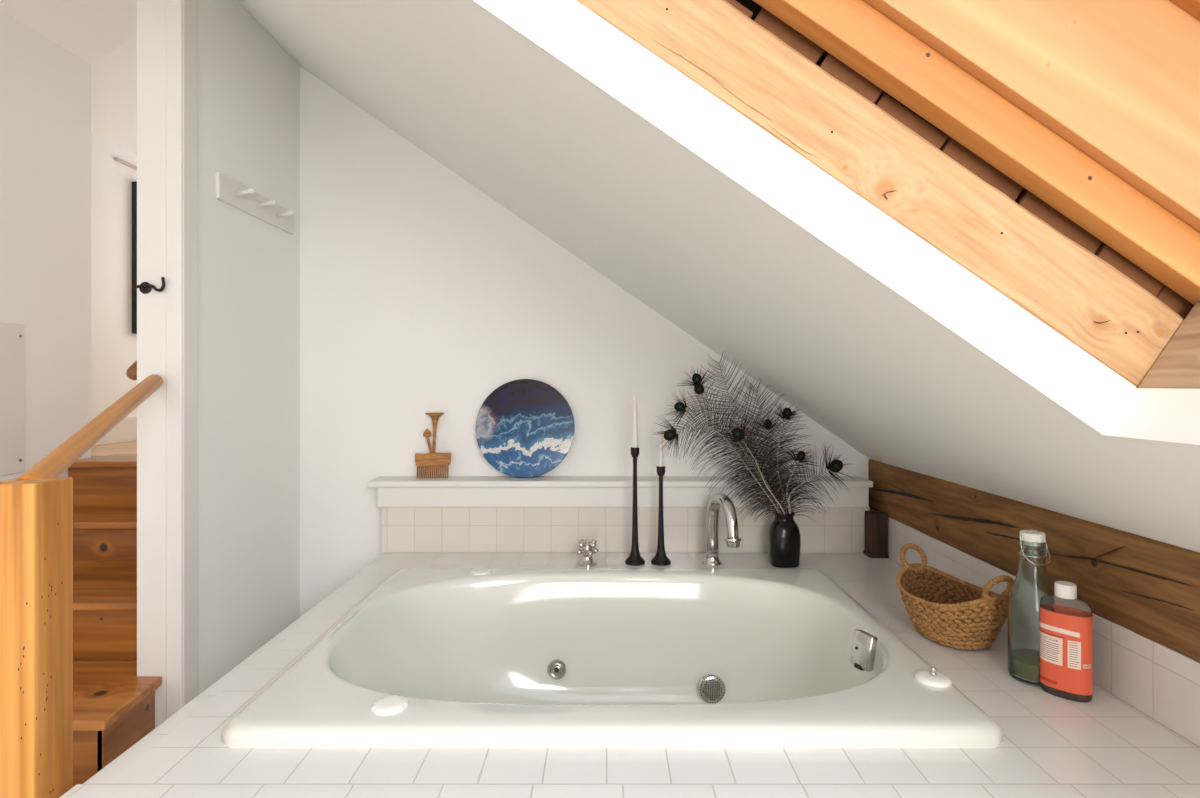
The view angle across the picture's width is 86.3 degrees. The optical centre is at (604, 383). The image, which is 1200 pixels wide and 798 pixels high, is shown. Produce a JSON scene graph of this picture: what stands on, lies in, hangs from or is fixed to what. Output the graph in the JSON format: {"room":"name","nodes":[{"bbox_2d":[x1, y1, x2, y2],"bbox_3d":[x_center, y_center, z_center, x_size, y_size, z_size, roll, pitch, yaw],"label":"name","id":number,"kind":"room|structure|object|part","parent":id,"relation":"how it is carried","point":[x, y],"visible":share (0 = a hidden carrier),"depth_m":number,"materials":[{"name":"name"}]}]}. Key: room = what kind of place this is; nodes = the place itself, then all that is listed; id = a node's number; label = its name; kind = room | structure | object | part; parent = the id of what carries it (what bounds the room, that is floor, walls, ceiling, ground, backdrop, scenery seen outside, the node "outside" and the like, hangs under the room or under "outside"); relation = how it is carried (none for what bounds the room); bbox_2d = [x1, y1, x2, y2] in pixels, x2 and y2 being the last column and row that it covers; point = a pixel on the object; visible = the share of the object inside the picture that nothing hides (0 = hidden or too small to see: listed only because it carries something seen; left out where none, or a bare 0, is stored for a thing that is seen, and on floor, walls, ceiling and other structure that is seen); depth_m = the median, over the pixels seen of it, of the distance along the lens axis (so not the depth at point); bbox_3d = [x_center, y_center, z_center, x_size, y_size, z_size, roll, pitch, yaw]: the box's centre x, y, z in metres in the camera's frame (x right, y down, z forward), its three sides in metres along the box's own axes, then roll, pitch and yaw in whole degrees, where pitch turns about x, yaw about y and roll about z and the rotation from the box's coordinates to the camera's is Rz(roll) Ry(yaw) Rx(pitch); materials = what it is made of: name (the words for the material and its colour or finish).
{"room":"bathroom","nodes":[
{"label":"bathroom","id":0,"kind":"room"},
{"bbox_2d":[0,9,90,480],"bbox_3d":[-2.438,-0.158,-0.459,0.565,2.450,6.283,0,0,0],"label":"wall","id":1,"kind":"structure","parent":0,"point":[45,88],"depth_m":2.48,"materials":[{"name":"white paint"}]},
{"bbox_2d":[0,322,24,475],"bbox_3d":[-2.151,0.053,2.161,0.009,0.547,0.422,0,0,0],"label":"access panel","id":2,"kind":"object","parent":1,"relation":"attached to","point":[12,336],"visible":1,"depth_m":2.32,"materials":[{"name":"white paint"}]},
{"bbox_2d":[0,0,136,64],"bbox_3d":[-1.954,-1.478,-0.459,0.493,0.340,6.283,0,0,0],"label":"ceiling","id":3,"kind":"structure","parent":0,"point":[90,30],"depth_m":2.51,"materials":[{"name":"white paint"}]},
{"bbox_2d":[91,133,136,418],"bbox_3d":[-2.650,-0.108,3.591,0.100,2.350,1.817,0,0,0],"label":"wall","id":4,"kind":"structure","parent":0,"point":[113,342],"depth_m":3.37,"materials":[{"name":"white paint"}]},
{"bbox_2d":[91,416,136,445],"bbox_3d":[-2.592,0.245,3.595,0.015,0.137,1.810,0,0,0],"label":"baseboard","id":5,"kind":"structure","parent":4,"relation":"attached to","point":[126,430],"depth_m":3.44,"materials":[{"name":"white paint"}]},
{"bbox_2d":[114,157,136,169],"bbox_3d":[-2.594,-1.194,3.795,0.013,0.018,0.810,0,0,0],"label":"rail","id":6,"kind":"object","parent":4,"relation":"attached to","point":[115,158],"visible":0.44,"depth_m":3.45,"materials":[{"name":"beige paint"}]},
{"bbox_2d":[126,360,136,379],"bbox_3d":[-1.447,-0.412,2.542,0.077,0.801,1.144,0,0,0],"label":"handrail","id":7,"kind":"object","parent":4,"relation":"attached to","point":[131,373],"visible":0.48,"depth_m":1.98,"materials":[{"name":"brown wood"}]},
{"bbox_2d":[132,182,136,333],"bbox_3d":[-2.583,-0.696,3.808,0.035,0.835,0.585,0,0,0],"label":"framed picture","id":8,"kind":"object","parent":4,"relation":"attached to","point":[134,184],"visible":0.06,"depth_m":3.52},
{"bbox_2d":[91,35,136,154],"bbox_3d":[-1.935,-1.739,3.600,1.370,0.965,1.800,0,0,0],"label":"wall","id":9,"kind":"structure","parent":0,"point":[113,76],"depth_m":3.13,"materials":[{"name":"white paint"}]},
{"bbox_2d":[91,441,136,457],"bbox_3d":[-2.003,0.355,3.650,1.193,0.083,1.700,0,0,0],"label":"floor","id":10,"kind":"structure","parent":0,"point":[125,447],"depth_m":3.07,"materials":[{"name":"beige wood"}]},
{"bbox_2d":[199,0,299,693],"bbox_3d":[-1.342,-0.177,3.219,0.130,2.488,2.563,0,0,0],"label":"wall partition","id":11,"kind":"structure","parent":0,"point":[249,85],"depth_m":2.29,"materials":[{"name":"white paint"}]},
{"bbox_2d":[137,0,198,727],"bbox_3d":[-1.339,-0.153,1.960,0.141,2.440,0.081,0,0,0],"label":"trim","id":12,"kind":"structure","parent":11,"relation":"attached to","point":[167,30],"depth_m":1.93,"materials":[{"name":"white paint"}]},
{"bbox_2d":[136,277,164,293],"bbox_3d":[-1.355,-0.295,1.914,0.092,0.049,0.021,0,0,6],"label":"hook","id":13,"kind":"object","parent":12,"relation":"attached to","point":[144,287],"visible":1,"depth_m":1.91,"materials":[{"name":"black metal"}]},
{"bbox_2d":[215,172,294,233],"bbox_3d":[-1.237,-0.651,2.348,0.080,0.087,0.505,0,0,0],"label":"peg rack","id":14,"kind":"object","parent":11,"relation":"attached to","point":[229,191],"visible":1,"depth_m":2.29,"materials":[{"name":"white paint"}]},
{"bbox_2d":[300,66,869,616],"bbox_3d":[-0.013,-0.149,2.730,2.627,2.433,0.100,0,0,0],"label":"wall","id":15,"kind":"structure","parent":0,"point":[421,293],"depth_m":2.68,"materials":[{"name":"white paint"}]},
{"bbox_2d":[382,506,868,552],"bbox_3d":[0.083,0.583,2.622,1.955,0.188,0.115,0,0,0],"label":"backsplash","id":16,"kind":"structure","parent":15,"relation":"attached to","point":[404,529],"depth_m":2.56,"materials":[{"name":"beige tile"}]},
{"bbox_2d":[237,0,1199,552],"bbox_3d":[-0.278,-0.660,0.450,2.859,1.986,8.100,0,0,0],"label":"ceiling","id":17,"kind":"structure","parent":0,"point":[445,76],"depth_m":1.41,"materials":[{"name":"white paint"}]},
{"bbox_2d":[467,0,1199,450],"bbox_3d":[0.261,-0.695,-0.160,1.826,1.563,2.310,0,0,0],"label":"skylight reveal","id":18,"kind":"structure","parent":17,"relation":"attached to","point":[569,33],"depth_m":0.98,"materials":[{"name":"white paint"}]},
{"bbox_2d":[576,0,1183,387],"bbox_3d":[0.149,-0.535,1.041,1.503,1.098,0.118,0,0,0],"label":"rafter","id":19,"kind":"object","parent":18,"relation":"attached to","point":[1080,296],"visible":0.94,"depth_m":0.98,"materials":[{"name":"brown wood"}]},
{"bbox_2d":[725,0,1193,318],"bbox_3d":[0.253,-0.591,1.040,1.594,1.160,0.071,0,0,0],"label":"strip","id":20,"kind":"object","parent":19,"relation":"on","point":[754,11],"visible":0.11,"depth_m":1.01,"materials":[{"name":"black"}]},
{"bbox_2d":[753,0,1199,304],"bbox_3d":[0.398,-0.519,0.973,1.781,1.257,0.045,0,0,0],"label":"wooden beam","id":21,"kind":"structure","parent":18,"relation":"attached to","point":[853,32],"depth_m":0.95,"materials":[{"name":"orange wood"}]},
{"bbox_2d":[863,0,1199,232],"bbox_3d":[0.538,-0.608,0.959,1.984,1.471,0.062,0,0,0],"label":"wood ceiling","id":22,"kind":"structure","parent":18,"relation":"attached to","point":[1118,81],"depth_m":0.93,"materials":[{"name":"wood"}]},
{"bbox_2d":[1138,301,1199,388],"bbox_3d":[0.928,-0.044,-0.158,0.224,0.246,2.284,0,0,0],"label":"header","id":23,"kind":"object","parent":18,"relation":"attached to","point":[1177,366],"visible":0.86,"depth_m":0.95,"materials":[{"name":"beige wood"}]},
{"bbox_2d":[1169,0,1199,20],"bbox_3d":[0.667,-0.751,0.945,1.975,1.426,0.080,0,0,0],"label":"board","id":24,"kind":"object","parent":18,"relation":"attached to","point":[1192,7],"visible":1,"depth_m":0.92,"materials":[{"name":"brown wood"}]},
{"bbox_3d":[-0.800,1.092,-0.460,4.200,0.050,6.480,0,0,0],"label":"floor","id":25,"kind":"structure","parent":0,"visible":0},
{"bbox_2d":[0,477,72,797],"bbox_3d":[-1.037,0.620,1.150,0.096,0.894,0.085,0,0,0],"label":"newel post","id":26,"kind":"object","parent":25,"relation":"on","point":[36,515],"visible":1,"depth_m":1.11,"materials":[{"name":"orange wood"}]},
{"bbox_2d":[17,374,162,478],"bbox_3d":[-1.197,0.089,1.539,0.043,0.236,0.801,0,0,-21],"label":"handrail","id":27,"kind":"object","parent":26,"relation":"attached to","point":[62,457],"visible":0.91,"depth_m":1.42,"materials":[{"name":"orange wood"}]},
{"bbox_2d":[68,454,161,786],"bbox_3d":[-1.727,0.687,2.237,0.849,0.760,1.145,0,0,0],"label":"staircase","id":28,"kind":"structure","parent":25,"relation":"on","point":[114,707],"depth_m":2.03,"materials":[{"name":"brown wood"}]},
{"bbox_2d":[60,539,1199,797],"bbox_3d":[0.112,0.826,1.831,2.009,0.482,1.691,0,0,0],"label":"tub deck","id":29,"kind":"object","parent":25,"relation":"on","point":[1052,746],"depth_m":1.16,"materials":[{"name":"white tile"}]},
{"bbox_3d":[-0.066,0.631,2.405,0.076,0.092,0.076,0,0,13],"label":"tap handle","id":30,"kind":"part","parent":29,"relation":"part of","materials":[{"name":"silver metal"}]},
{"bbox_3d":[-0.066,0.614,2.405,0.076,0.058,0.076,0,0,13],"label":"cross handle","id":31,"kind":"part","parent":29,"relation":"part of","materials":[{"name":"silver metal"}]},
{"bbox_2d":[221,568,1003,747],"bbox_3d":[0.014,0.844,1.720,1.486,0.463,1.060,0,0,0],"label":"bathtub","id":32,"kind":"object","parent":29,"relation":"in","point":[433,657],"visible":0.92,"depth_m":1.94,"materials":[{"name":"white ceramic"}]},
{"bbox_3d":[0.637,0.655,1.576,0.037,0.085,0.060,0,0,-23],"label":"overflow plate","id":33,"kind":"part","parent":32,"relation":"part of","materials":[{"name":"silver metal"}]},
{"bbox_3d":[0.712,0.623,1.388,0.013,0.018,0.013,0,0,0],"label":"knob","id":34,"kind":"part","parent":32,"relation":"part of","materials":[{"name":"silver metal"}]},
{"bbox_2d":[367,476,872,552],"bbox_3d":[0.059,0.531,2.607,2.009,0.292,0.144,0,0,0],"label":"tiled ledge","id":35,"kind":"object","parent":29,"relation":"on","point":[452,514],"visible":0.98,"depth_m":2.56,"materials":[{"name":"beige tile"}]},
{"bbox_2d":[415,413,450,477],"bbox_3d":[-0.705,0.252,2.637,0.147,0.266,0.054,0,0,0],"label":"comb","id":36,"kind":"object","parent":35,"relation":"on","point":[426,462],"visible":1,"depth_m":2.62,"materials":[{"name":"brown wood"}]},
{"bbox_2d":[425,413,443,452],"bbox_3d":[-0.703,0.203,2.642,0.080,0.168,0.044,0,0,0],"label":"flower","id":37,"kind":"object","parent":36,"relation":"on","point":[434,416],"depth_m":2.63,"materials":[{"name":"brown wood"}]},
{"bbox_2d":[476,379,574,477],"bbox_3d":[-0.330,0.182,2.642,0.408,0.406,0.063,0,0,0],"label":"disc","id":38,"kind":"object","parent":35,"relation":"on","point":[525,428],"visible":1,"depth_m":2.63,"materials":[{"name":"blue paint"}]},
{"bbox_2d":[625,447,644,565],"bbox_3d":[0.114,0.459,2.420,0.076,0.437,0.076,0,0,0],"label":"candlestick","id":39,"kind":"object","parent":29,"relation":"on","point":[634,559],"visible":0.99,"depth_m":2.41,"materials":[{"name":"black metal"}]},
{"bbox_2d":[632,396,637,447],"bbox_3d":[0.114,0.147,2.420,0.023,0.221,0.023,0,0,0],"label":"candle","id":40,"kind":"object","parent":39,"relation":"on","point":[635,415],"visible":0.98,"depth_m":2.41,"materials":[{"name":"white wax"}]},
{"bbox_2d":[651,466,670,565],"bbox_3d":[0.211,0.494,2.420,0.076,0.366,0.076,0,0,0],"label":"candlestick","id":41,"kind":"object","parent":29,"relation":"on","point":[660,559],"visible":0.99,"depth_m":2.41,"materials":[{"name":"black metal"}]},
{"bbox_2d":[658,428,663,466],"bbox_3d":[0.211,0.243,2.420,0.021,0.171,0.021,0,0,0],"label":"candle","id":42,"kind":"object","parent":41,"relation":"on","point":[660,463],"visible":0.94,"depth_m":2.41,"materials":[{"name":"white wax"}]},
{"bbox_2d":[703,493,741,565],"bbox_3d":[0.432,0.540,2.353,0.072,0.275,0.216,0,0,-22],"label":"faucet","id":43,"kind":"object","parent":29,"relation":"on","point":[718,500],"visible":1,"depth_m":2.39,"materials":[{"name":"silver metal"}]},
{"bbox_3d":[0.431,0.520,2.352,0.049,0.235,0.195,0,0,-21],"label":"spout","id":44,"kind":"part","parent":43,"relation":"part of","materials":[{"name":"silver metal"}]},
{"bbox_2d":[768,510,800,567],"bbox_3d":[0.672,0.579,2.400,0.115,0.197,0.104,0,0,0],"label":"vase","id":45,"kind":"object","parent":29,"relation":"on","point":[784,537],"visible":0.91,"depth_m":2.36,"materials":[{"name":"black ceramic"}]},
{"bbox_2d":[652,390,802,518],"bbox_3d":[0.453,0.290,2.348,0.565,0.535,0.175,0,0,-9],"label":"feather","id":46,"kind":"object","parent":45,"relation":"in","point":[671,434],"visible":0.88,"depth_m":2.35,"materials":[{"name":"black"}]},
{"bbox_2d":[667,390,795,514],"bbox_3d":[0.475,0.286,2.379,0.504,0.542,0.109,0,0,-7],"label":"feather","id":47,"kind":"object","parent":45,"relation":"in","point":[679,403],"visible":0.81,"depth_m":2.37,"materials":[{"name":"black"}]},
{"bbox_2d":[680,368,797,513],"bbox_3d":[0.492,0.243,2.388,0.470,0.629,0.104,0,0,-8],"label":"feather","id":48,"kind":"object","parent":45,"relation":"in","point":[696,378],"visible":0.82,"depth_m":2.38,"materials":[{"name":"black"}]},
{"bbox_2d":[700,353,805,513],"bbox_3d":[0.555,0.214,2.450,0.433,0.686,0.126,0,0,2],"label":"feather","id":49,"kind":"object","parent":45,"relation":"in","point":[722,353],"visible":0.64,"depth_m":2.43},
{"bbox_2d":[716,415,806,522],"bbox_3d":[0.568,0.334,2.360,0.344,0.446,0.141,0,0,0],"label":"feather","id":50,"kind":"object","parent":45,"relation":"in","point":[738,434],"visible":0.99,"depth_m":2.34,"materials":[{"name":"black"}]},
{"bbox_2d":[725,377,810,513],"bbox_3d":[0.631,0.263,2.490,0.350,0.588,0.154,0,0,0],"label":"feather","id":51,"kind":"object","parent":45,"relation":"in","point":[754,387],"visible":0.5,"depth_m":2.50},
{"bbox_2d":[741,415,800,511],"bbox_3d":[0.639,0.337,2.457,0.252,0.440,0.099,0,0,0],"label":"feather","id":52,"kind":"object","parent":45,"relation":"in","point":[767,426],"visible":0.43,"depth_m":2.46,"materials":[{"name":"black"}]},
{"bbox_2d":[736,403,819,511],"bbox_3d":[0.647,0.313,2.406,0.310,0.488,0.122,0,0,0],"label":"feather","id":53,"kind":"object","parent":45,"relation":"in","point":[786,413],"visible":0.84,"depth_m":2.39,"materials":[{"name":"black"}]},
{"bbox_2d":[757,445,820,518],"bbox_3d":[0.681,0.389,2.388,0.249,0.336,0.101,0,0,0],"label":"feather","id":54,"kind":"object","parent":45,"relation":"in","point":[802,456],"visible":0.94,"depth_m":2.37,"materials":[{"name":"black"}]},
{"bbox_2d":[756,442,853,519],"bbox_3d":[0.730,0.382,2.375,0.374,0.350,0.132,0,0,0],"label":"feather","id":55,"kind":"object","parent":45,"relation":"in","point":[836,465],"visible":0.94,"depth_m":2.35,"materials":[{"name":"black"}]},
{"bbox_2d":[863,511,888,557],"bbox_3d":[1.067,0.591,2.521,0.073,0.172,0.070,0,0,0],"label":"timber post","id":56,"kind":"object","parent":29,"relation":"on","point":[876,522],"visible":1,"depth_m":2.49,"materials":[{"name":"brown wood"}]},
{"bbox_2d":[896,543,1013,649],"bbox_3d":[0.925,0.569,1.705,0.280,0.213,0.280,0,0,31],"label":"basket","id":57,"kind":"object","parent":29,"relation":"on","point":[946,609],"visible":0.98,"depth_m":1.64,"materials":[{"name":"wicker"}]},
{"bbox_3d":[0.890,0.501,1.847,0.088,0.078,0.043,0,0,-14],"label":"ring handle","id":58,"kind":"part","parent":57,"relation":"part of","materials":[{"name":"wicker"}]},
{"bbox_3d":[0.960,0.501,1.563,0.088,0.078,0.043,0,0,-14],"label":"ring handle","id":59,"kind":"part","parent":57,"relation":"part of","materials":[{"name":"wicker"}]},
{"bbox_2d":[1008,530,1053,686],"bbox_3d":[0.982,0.506,1.470,0.097,0.342,0.097,0,0,0],"label":"glass bottle","id":60,"kind":"object","parent":29,"relation":"on","point":[1031,583],"visible":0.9,"depth_m":1.45,"materials":[{"name":"green"}]},
{"bbox_2d":[1040,581,1092,702],"bbox_3d":[1.006,0.556,1.398,0.061,0.242,0.095,0,0,-44],"label":"soap bottle","id":61,"kind":"object","parent":29,"relation":"on","point":[1066,621],"visible":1,"depth_m":1.37,"materials":[{"name":"red plastic"}]},
{"bbox_2d":[1040,630,1089,667],"bbox_3d":[0.992,0.573,1.387,0.026,0.058,0.094,0,0,-38],"label":"label","id":62,"kind":"object","parent":61,"relation":"attached to","point":[1058,648],"depth_m":1.37,"materials":[{"name":"white"}]},
{"bbox_3d":[0.992,0.567,1.387,0.026,0.081,0.094,0,0,-39],"label":"label panel","id":63,"kind":"part","parent":61,"relation":"part of","materials":[{"name":"beige"}]},
{"bbox_3d":[1.210,0.672,-0.460,0.181,0.790,6.280,0,0,0],"label":"wall","id":64,"kind":"structure","parent":0,"visible":0},
{"bbox_2d":[868,459,1199,662],"bbox_3d":[1.107,0.418,1.038,0.022,0.217,3.275,0,0,0],"label":"timber beam","id":65,"kind":"structure","parent":64,"relation":"attached to","point":[1147,587],"depth_m":1.50,"materials":[{"name":"brown wood"}]},
{"bbox_2d":[870,509,1199,746],"bbox_3d":[1.112,0.598,1.038,0.012,0.158,3.276,0,0,0],"label":"backsplash","id":66,"kind":"structure","parent":64,"relation":"attached to","point":[1159,681],"depth_m":1.36,"materials":[{"name":"white tile"}]}
]}

